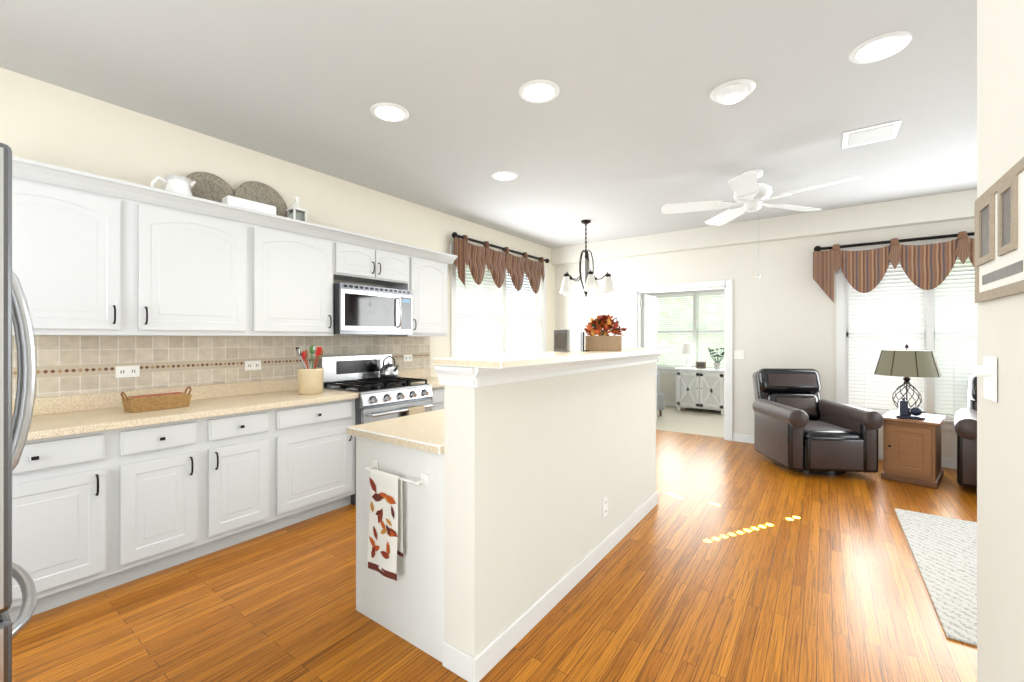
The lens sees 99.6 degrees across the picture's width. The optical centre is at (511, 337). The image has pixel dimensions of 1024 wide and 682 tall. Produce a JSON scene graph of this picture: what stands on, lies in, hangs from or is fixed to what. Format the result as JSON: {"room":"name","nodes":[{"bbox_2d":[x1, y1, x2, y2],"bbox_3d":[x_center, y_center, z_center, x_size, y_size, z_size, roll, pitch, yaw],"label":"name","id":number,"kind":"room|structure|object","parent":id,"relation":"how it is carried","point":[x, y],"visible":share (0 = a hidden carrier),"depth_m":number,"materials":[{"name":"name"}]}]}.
{"room":"kitchen","nodes":[
{"label":"kitchen","id":0,"kind":"room"},
{"bbox_2d":[0,67,554,399],"bbox_3d":[-1.644,-0.065,4.114,0.120,2.850,8.190,0,0,36],"label":"wall","id":1,"kind":"structure","parent":0,"point":[46,123],"depth_m":3.13,"materials":[{"name":"beige paint"}]},
{"bbox_2d":[12,156,131,334],"bbox_3d":[-2.597,-0.462,2.401,0.334,0.892,0.657,0,0,36],"label":"upper cabinet","id":2,"kind":"object","parent":1,"relation":"attached to","point":[93,254],"depth_m":2.37,"materials":[{"name":"white paint"}]},
{"bbox_2d":[132,184,251,335],"bbox_3d":[-2.209,-0.462,2.938,0.334,0.892,0.668,0,0,36],"label":"upper cabinet","id":3,"kind":"object","parent":1,"relation":"attached to","point":[192,256],"depth_m":2.81,"materials":[{"name":"white paint"}]},
{"bbox_2d":[150,175,195,195],"bbox_3d":[-2.250,-0.961,2.880,0.170,0.238,0.251,0,0,36],"label":"pitcher","id":4,"kind":"object","parent":3,"relation":"on","point":[179,184],"visible":0.5,"depth_m":2.85,"materials":[{"name":"white ceramic"}]},
{"bbox_2d":[186,172,234,202],"bbox_3d":[-2.201,-1.023,3.154,0.056,0.360,0.360,0,0,36],"label":"woven tray","id":5,"kind":"object","parent":3,"relation":"on","point":[210,186],"visible":0.48,"depth_m":3.16,"materials":[{"name":"beige wicker"}]},
{"bbox_2d":[222,195,275,214],"bbox_3d":[-1.942,-0.924,3.210,0.115,0.165,0.335,0,0,36],"label":"box","id":6,"kind":"object","parent":3,"relation":"on","point":[247,204],"visible":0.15,"depth_m":3.16,"materials":[{"name":"white"}]},
{"bbox_2d":[12,335,429,398],"bbox_3d":[-1.961,0.165,3.560,0.010,0.357,3.480,0,0,36],"label":"backsplash","id":7,"kind":"structure","parent":1,"relation":"attached to","point":[71,365],"depth_m":3.04,"materials":[{"name":"tile"}]},
{"bbox_2d":[115,365,139,377],"bbox_3d":[-2.491,0.217,2.808,0.008,0.075,0.120,0,0,36],"label":"outlet","id":8,"kind":"object","parent":7,"relation":"attached to","point":[127,371],"depth_m":2.81,"materials":[{"name":"white plastic"}]},
{"bbox_2d":[245,360,260,370],"bbox_3d":[-2.047,0.217,3.424,0.008,0.075,0.120,0,0,36],"label":"outlet","id":9,"kind":"object","parent":7,"relation":"attached to","point":[249,365],"depth_m":3.42,"materials":[{"name":"white plastic"}]},
{"bbox_2d":[404,354,411,361],"bbox_3d":[-1.128,0.217,4.697,0.008,0.075,0.120,0,0,36],"label":"outlet","id":10,"kind":"object","parent":7,"relation":"attached to","point":[408,357],"depth_m":4.70,"materials":[{"name":"white plastic"}]},
{"bbox_2d":[252,210,335,335],"bbox_3d":[-1.821,-0.462,3.477,0.334,0.892,0.660,0,0,36],"label":"upper cabinet","id":11,"kind":"object","parent":1,"relation":"attached to","point":[294,261],"depth_m":3.35,"materials":[{"name":"white paint"}]},
{"bbox_2d":[234,181,287,216],"bbox_3d":[-1.970,-1.041,3.418,0.102,0.392,0.400,0,0,36],"label":"woven tray","id":12,"kind":"object","parent":11,"relation":"on","point":[259,192],"visible":0.42,"depth_m":3.45,"materials":[{"name":"beige wicker"}]},
{"bbox_2d":[286,196,307,221],"bbox_3d":[-1.754,-1.000,3.534,0.124,0.317,0.124,0,0,36],"label":"lantern","id":13,"kind":"object","parent":11,"relation":"on","point":[295,210],"visible":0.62,"depth_m":3.51,"materials":[{"name":"white plastic"}]},
{"bbox_2d":[333,283,412,334],"bbox_3d":[-1.345,-0.247,4.034,0.454,0.430,0.784,0,0,36],"label":"microwave","id":14,"kind":"object","parent":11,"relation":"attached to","point":[364,310],"visible":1,"depth_m":3.86,"materials":[{"name":"silver metal"}]},
{"bbox_2d":[336,229,375,283],"bbox_3d":[-1.509,-0.724,3.909,0.334,0.368,0.405,0,0,36],"label":"upper cabinet","id":15,"kind":"object","parent":1,"relation":"attached to","point":[355,252],"depth_m":3.82,"materials":[{"name":"white paint"}]},
{"bbox_2d":[368,238,411,287],"bbox_3d":[-1.272,-0.724,4.237,0.334,0.368,0.405,0,0,36],"label":"upper cabinet","id":16,"kind":"object","parent":1,"relation":"attached to","point":[393,260],"depth_m":4.15,"materials":[{"name":"white paint"}]},
{"bbox_2d":[388,246,451,335],"bbox_3d":[-0.991,-0.462,4.627,0.334,0.892,0.555,0,0,36],"label":"upper cabinet","id":17,"kind":"object","parent":1,"relation":"attached to","point":[428,287],"depth_m":4.51,"materials":[{"name":"white paint"}]},
{"bbox_2d":[450,244,545,356],"bbox_3d":[-0.136,-0.302,6.170,0.170,1.665,2.240,0,0,36],"label":"nook window","id":18,"kind":"structure","parent":1,"relation":"in","point":[500,336],"depth_m":6.03,"materials":[{"name":"white paint"}]},
{"bbox_2d":[452,232,548,293],"bbox_3d":[-0.073,-0.924,6.052,0.157,0.688,2.211,0,0,36],"label":"valance curtain","id":19,"kind":"object","parent":1,"relation":"attached to","point":[476,259],"visible":1,"depth_m":5.77,"materials":[{"name":"brown fabric"}]},
{"bbox_2d":[0,0,976,247],"bbox_3d":[1.649,-1.540,1.739,8.240,0.100,8.190,0,0,36],"label":"ceiling","id":20,"kind":"structure","parent":0,"point":[632,128],"depth_m":2.62,"materials":[{"name":"paint"}]},
{"bbox_2d":[370,102,408,122],"bbox_3d":[-0.808,-1.485,2.863,0.249,0.008,0.249,0,0,-3],"label":"recessed light","id":21,"kind":"object","parent":20,"relation":"in","point":[392,112],"depth_m":2.85,"materials":[{"name":"white paint"}]},
{"bbox_2d":[491,170,517,180],"bbox_3d":[-0.070,-1.485,3.971,0.249,0.008,0.249,0,0,27],"label":"recessed light","id":22,"kind":"object","parent":20,"relation":"in","point":[502,175],"depth_m":3.95,"materials":[{"name":"white paint"}]},
{"bbox_2d":[518,79,559,102],"bbox_3d":[0.163,-1.485,2.620,0.249,0.008,0.249,0,0,30],"label":"recessed light","id":23,"kind":"object","parent":20,"relation":"in","point":[539,90],"depth_m":2.60,"materials":[{"name":"white paint"}]},
{"bbox_2d":[559,220,614,296],"bbox_3d":[0.953,-1.002,5.532,0.704,0.974,0.684,0,0,36],"label":"chandelier","id":24,"kind":"object","parent":20,"relation":"hanging from","point":[591,286],"visible":1,"depth_m":5.42,"materials":[{"name":"white glass"}]},
{"bbox_2d":[710,79,755,104],"bbox_3d":[1.331,-1.464,2.615,0.249,0.050,0.249,0,0,30],"label":"recessed light","id":25,"kind":"object","parent":20,"relation":"in","point":[734,91],"depth_m":2.56,"materials":[{"name":"white paint"}]},
{"bbox_2d":[661,169,860,278],"bbox_3d":[2.139,-1.007,3.858,1.505,0.964,1.449,0,0,36],"label":"ceiling fan","id":26,"kind":"object","parent":20,"relation":"hanging from","point":[751,194],"visible":1,"depth_m":3.87,"materials":[{"name":"white paint"}]},
{"bbox_2d":[842,120,901,148],"bbox_3d":[2.623,-1.484,3.175,0.320,0.011,0.320,0,0,36],"label":"ceiling vent","id":27,"kind":"object","parent":20,"relation":"in","point":[875,133],"visible":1,"depth_m":3.15,"materials":[{"name":"white metal"}]},
{"bbox_2d":[849,31,911,63],"bbox_3d":[1.889,-1.485,2.226,0.249,0.008,0.249,0,0,27],"label":"recessed light","id":28,"kind":"object","parent":20,"relation":"in","point":[873,49],"depth_m":2.21,"materials":[{"name":"white paint"}]},
{"bbox_2d":[12,430,976,681],"bbox_3d":[1.649,1.410,1.739,8.240,0.100,8.190,0,0,36],"label":"floor","id":29,"kind":"structure","parent":0,"point":[722,560],"depth_m":2.18,"materials":[{"name":"brown wood"}]},
{"bbox_2d":[0,143,36,681],"bbox_3d":[-1.539,0.490,0.832,0.900,1.740,0.838,0,0,36],"label":"fridge","id":30,"kind":"object","parent":29,"relation":"on","point":[15,428],"visible":1,"depth_m":0.85,"materials":[{"name":"silver metal"}]},
{"bbox_2d":[8,429,115,622],"bbox_3d":[-2.543,0.923,2.231,0.620,0.874,0.605,0,0,36],"label":"base cabinet","id":31,"kind":"object","parent":29,"relation":"on","point":[95,512],"depth_m":2.16,"materials":[{"name":"white paint"}]},
{"bbox_2d":[12,368,443,440],"bbox_3d":[-1.704,0.414,3.375,0.643,0.140,3.480,0,0,36],"label":"countertop","id":32,"kind":"structure","parent":31,"relation":"on","point":[58,416],"depth_m":2.72,"materials":[{"name":"beige stone"}]},
{"bbox_2d":[120,386,191,412],"bbox_3d":[-2.215,0.380,2.707,0.150,0.125,0.352,0,0,32],"label":"basket","id":33,"kind":"object","parent":32,"relation":"on","point":[143,403],"visible":1,"depth_m":2.65,"materials":[{"name":"brown wicker"}]},
{"bbox_2d":[295,345,323,394],"bbox_3d":[-1.604,0.249,3.453,0.204,0.386,0.206,0,0,36],"label":"utensil crock","id":34,"kind":"object","parent":32,"relation":"on","point":[310,380],"visible":1,"depth_m":3.38,"materials":[{"name":"beige ceramic"}]},
{"bbox_2d":[116,418,207,585],"bbox_3d":[-2.245,0.923,2.643,0.620,0.874,0.411,0,0,36],"label":"base cabinet","id":35,"kind":"object","parent":29,"relation":"on","point":[162,469],"depth_m":2.47,"materials":[{"name":"white paint"}]},
{"bbox_2d":[208,409,275,553],"bbox_3d":[-2.005,0.923,2.977,0.620,0.874,0.412,0,0,36],"label":"base cabinet","id":36,"kind":"object","parent":29,"relation":"on","point":[241,446],"depth_m":2.81,"materials":[{"name":"white paint"}]},
{"bbox_2d":[276,399,354,529],"bbox_3d":[-1.693,0.923,3.409,0.620,0.874,0.654,0,0,36],"label":"base cabinet","id":37,"kind":"object","parent":29,"relation":"on","point":[315,454],"depth_m":3.21,"materials":[{"name":"white paint"}]},
{"bbox_2d":[317,354,432,505],"bbox_3d":[-1.210,0.762,3.937,0.731,1.195,0.762,0,0,36],"label":"range","id":38,"kind":"object","parent":29,"relation":"on","point":[378,399],"visible":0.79,"depth_m":3.83,"materials":[{"name":"silver metal"}]},
{"bbox_2d":[380,355,398,378],"bbox_3d":[-1.175,0.278,4.195,0.228,0.222,0.180,0,0,36],"label":"kettle","id":39,"kind":"object","parent":38,"relation":"on","point":[388,370],"visible":1,"depth_m":4.14,"materials":[{"name":"silver metal"}]},
{"bbox_2d":[430,387,443,410],"bbox_3d":[-0.883,0.923,4.532,0.620,0.874,0.582,0,0,36],"label":"base cabinet","id":40,"kind":"object","parent":29,"relation":"on","point":[437,398],"depth_m":4.24,"materials":[{"name":"white paint"}]},
{"bbox_2d":[346,348,676,681],"bbox_3d":[0.250,0.722,2.829,0.975,1.277,2.358,0,0,36],"label":"kitchen island","id":41,"kind":"object","parent":29,"relation":"on","point":[530,506],"visible":1,"depth_m":1.99,"materials":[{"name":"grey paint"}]},
{"bbox_2d":[365,460,427,486],"bbox_3d":[-0.529,0.613,1.950,0.380,0.055,0.054,0,0,36],"label":"towel bar","id":42,"kind":"object","parent":41,"relation":"attached to","point":[423,481],"visible":0.81,"depth_m":1.87,"materials":[{"name":"white plastic"}]},
{"bbox_2d":[367,469,402,580],"bbox_3d":[-0.568,0.831,1.951,0.208,0.452,0.049,0,0,36],"label":"hanging towel","id":43,"kind":"object","parent":42,"relation":"hanging from","point":[385,542],"visible":1,"depth_m":1.93,"materials":[{"name":"white fabric"}]},
{"bbox_2d":[554,329,588,351],"bbox_3d":[0.342,0.016,2.589,0.186,0.130,0.220,0,0,36],"label":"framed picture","id":44,"kind":"object","parent":41,"relation":"on","point":[561,340],"visible":1,"depth_m":2.56,"materials":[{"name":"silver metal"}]},
{"bbox_2d":[583,314,626,350],"bbox_3d":[0.593,-0.037,2.753,0.274,0.236,0.212,0,0,36],"label":"flower box","id":45,"kind":"object","parent":41,"relation":"on","point":[600,342],"visible":1,"depth_m":2.71,"materials":[{"name":"brown wood"}]},
{"bbox_2d":[752,368,883,474],"bbox_3d":[3.159,0.857,4.656,0.854,1.007,1.070,0,0,6],"label":"recliner","id":46,"kind":"object","parent":29,"relation":"on","point":[801,425],"visible":1,"depth_m":4.33,"materials":[{"name":"brown leather"}]},
{"bbox_2d":[881,410,945,488],"bbox_3d":[3.910,1.062,4.227,0.629,0.595,0.420,0,0,-41],"label":"side table","id":47,"kind":"object","parent":29,"relation":"on","point":[911,451],"visible":0.96,"depth_m":4.04,"materials":[{"name":"brown wood"}]},
{"bbox_2d":[874,344,941,414],"bbox_3d":[3.893,0.410,4.269,0.500,0.705,0.500,0,0,36],"label":"table lamp","id":48,"kind":"object","parent":47,"relation":"on","point":[906,364],"visible":0.81,"depth_m":4.13,"materials":[{"name":"beige fabric"}]},
{"bbox_2d":[895,398,924,419],"bbox_3d":[3.788,0.667,4.123,0.200,0.185,0.140,0,0,36],"label":"figurine","id":49,"kind":"object","parent":47,"relation":"on","point":[905,411],"visible":1,"depth_m":4.11,"materials":[{"name":"ceramic"}]},
{"bbox_2d":[895,508,976,645],"bbox_3d":[3.533,1.353,1.949,2.550,0.013,1.805,0,0,36],"label":"rug","id":50,"kind":"object","parent":29,"relation":"on","point":[944,550],"visible":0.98,"depth_m":2.57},
{"bbox_2d":[954,375,976,488],"bbox_3d":[4.531,0.857,3.836,1.070,1.007,0.854,0,0,-44],"label":"recliner","id":51,"kind":"object","parent":29,"relation":"on","point":[965,424],"visible":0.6,"depth_m":3.76,"materials":[{"name":"brown leather"}]},
{"bbox_2d":[641,286,880,407],"bbox_3d":[4.093,0.060,8.034,4.200,2.600,0.120,0,0,36],"label":"wall","id":52,"kind":"structure","parent":0,"point":[667,385],"depth_m":8.63,"materials":[{"name":"beige paint"}]},
{"bbox_2d":[644,289,723,373],"bbox_3d":[3.919,-0.128,8.135,2.890,1.675,0.170,0,0,36],"label":"sunroom window","id":53,"kind":"structure","parent":52,"relation":"in","point":[668,364],"depth_m":8.44,"materials":[{"name":"white paint"}]},
{"bbox_2d":[664,401,720,410],"bbox_3d":[4.053,1.310,7.979,4.196,0.100,0.016,0,0,36],"label":"baseboard","id":54,"kind":"structure","parent":52,"relation":"attached to","point":[666,403],"depth_m":8.61,"materials":[{"name":"white paint"}]},
{"bbox_2d":[555,218,974,458],"bbox_3d":[4.058,-0.065,4.977,8.120,2.850,0.120,0,0,36],"label":"wall","id":55,"kind":"structure","parent":0,"point":[784,310],"depth_m":5.54,"materials":[{"name":"beige paint"}]},
{"bbox_2d":[640,294,656,420],"bbox_3d":[2.150,0.339,6.787,0.040,2.018,0.675,0,0,36],"label":"door leaf","id":56,"kind":"structure","parent":55,"relation":"in","point":[648,303],"depth_m":6.74,"materials":[{"name":"white paint"}]},
{"bbox_2d":[632,279,732,440],"bbox_3d":[2.399,0.292,6.173,1.370,2.135,0.160,0,0,36],"label":"door frame","id":57,"kind":"structure","parent":55,"relation":"attached to","point":[725,285],"depth_m":5.78,"materials":[{"name":"white paint"}]},
{"bbox_2d":[734,350,743,358],"bbox_3d":[2.976,0.220,5.674,0.120,0.120,0.009,0,0,36],"label":"switch plate","id":58,"kind":"object","parent":55,"relation":"attached to","point":[738,354],"depth_m":5.67,"materials":[{"name":"white plastic"}]},
{"bbox_2d":[552,189,976,265],"bbox_3d":[3.939,-1.355,4.914,8.000,0.270,0.119,0,0,36],"label":"header","id":59,"kind":"object","parent":55,"relation":"attached to","point":[951,206],"visible":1,"depth_m":5.24,"materials":[{"name":"beige paint"}]},
{"bbox_2d":[733,433,956,468],"bbox_3d":[5.064,1.310,4.163,5.293,0.100,0.018,0,0,36],"label":"baseboard","id":60,"kind":"structure","parent":55,"relation":"attached to","point":[948,463],"depth_m":4.84,"materials":[{"name":"white paint"}]},
{"bbox_2d":[813,231,974,302],"bbox_3d":[4.774,-0.744,4.286,2.950,0.688,0.157,0,0,36],"label":"curtain valance","id":61,"kind":"object","parent":55,"relation":"attached to","point":[927,267],"visible":0.83,"depth_m":4.70,"materials":[{"name":"brown fabric"}]},
{"bbox_2d":[836,240,976,429],"bbox_3d":[4.776,-0.028,4.434,2.370,1.975,0.170,0,0,36],"label":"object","id":62,"kind":"structure","parent":55,"relation":"in","point":[948,336],"depth_m":4.75,"materials":[{"name":"white paint"}]},
{"bbox_2d":[881,265,918,408],"bbox_3d":[5.149,0.060,5.805,0.120,2.600,2.500,0,0,36],"label":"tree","id":63,"kind":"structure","parent":0,"point":[901,306],"depth_m":5.18,"materials":[{"name":"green plant"}]},
{"bbox_2d":[977,0,1023,681],"bbox_3d":[1.973,-0.065,-1.367,4.080,2.850,3.530,0,0,36],"label":"wall","id":64,"kind":"structure","parent":0,"point":[1000,338],"depth_m":1.09,"materials":[{"name":"beige paint"}]},
{"bbox_2d":[973,356,996,401],"bbox_3d":[1.253,0.107,1.149,0.030,0.115,0.090,0,0,36],"label":"switch plate","id":65,"kind":"object","parent":64,"relation":"attached to","point":[987,370],"depth_m":1.14,"materials":[{"name":"white plastic"}]},
{"bbox_2d":[975,157,1023,302],"bbox_3d":[1.202,-0.245,1.066,0.013,0.290,0.415,0,0,36],"label":"wall art","id":66,"kind":"object","parent":64,"relation":"attached to","point":[999,238],"visible":1,"depth_m":1.05,"materials":[{"name":"wood"}]},
{"label":"outside","id":67,"kind":"structure","parent":0,"visible":0},
{"bbox_2d":[456,259,976,413],"bbox_3d":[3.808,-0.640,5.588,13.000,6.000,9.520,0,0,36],"label":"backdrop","id":68,"kind":"structure","parent":67,"point":[683,312],"depth_m":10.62,"materials":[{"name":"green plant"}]},
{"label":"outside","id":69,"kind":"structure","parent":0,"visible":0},
{"bbox_2d":[656,406,723,437],"bbox_3d":[3.397,1.410,7.069,4.440,0.100,2.500,0,0,36],"label":"floor carpet","id":70,"kind":"object","parent":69,"point":[705,422],"visible":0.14,"depth_m":7.05,"materials":[{"name":"beige carpet"}]},
{"bbox_2d":[657,371,663,415],"bbox_3d":[2.202,0.960,7.721,0.961,0.800,0.961,0,0,36],"label":"armchair","id":71,"kind":"object","parent":70,"relation":"on","point":[660,402],"visible":0.02,"depth_m":7.47,"materials":[{"name":"grey fabric"}]},
{"bbox_2d":[674,367,723,414],"bbox_3d":[3.516,0.965,8.003,0.880,0.790,0.484,0,0,36],"label":"sideboard","id":72,"kind":"object","parent":70,"relation":"on","point":[700,388],"visible":0.9,"depth_m":7.83,"materials":[{"name":"white paint"}]},
{"bbox_2d":[680,343,694,367],"bbox_3d":[3.316,0.336,8.187,0.260,0.465,0.260,0,0,36],"label":"lamp","id":73,"kind":"object","parent":72,"relation":"on","point":[687,348],"visible":0.98,"depth_m":8.13,"materials":[{"name":"white ceramic"}]},
{"bbox_2d":[696,361,705,368],"bbox_3d":[3.501,0.503,8.017,0.180,0.130,0.060,0,0,36],"label":"photo frame","id":74,"kind":"object","parent":72,"relation":"on","point":[700,365],"visible":0.96,"depth_m":8.00,"materials":[{"name":"wood"}]},
{"bbox_2d":[707,347,723,368],"bbox_3d":[3.732,0.372,7.911,0.323,0.393,0.278,0,0,36],"label":"potted plant","id":75,"kind":"object","parent":72,"relation":"on","point":[717,364],"visible":1,"depth_m":7.87,"materials":[{"name":"green plant"}]}
]}

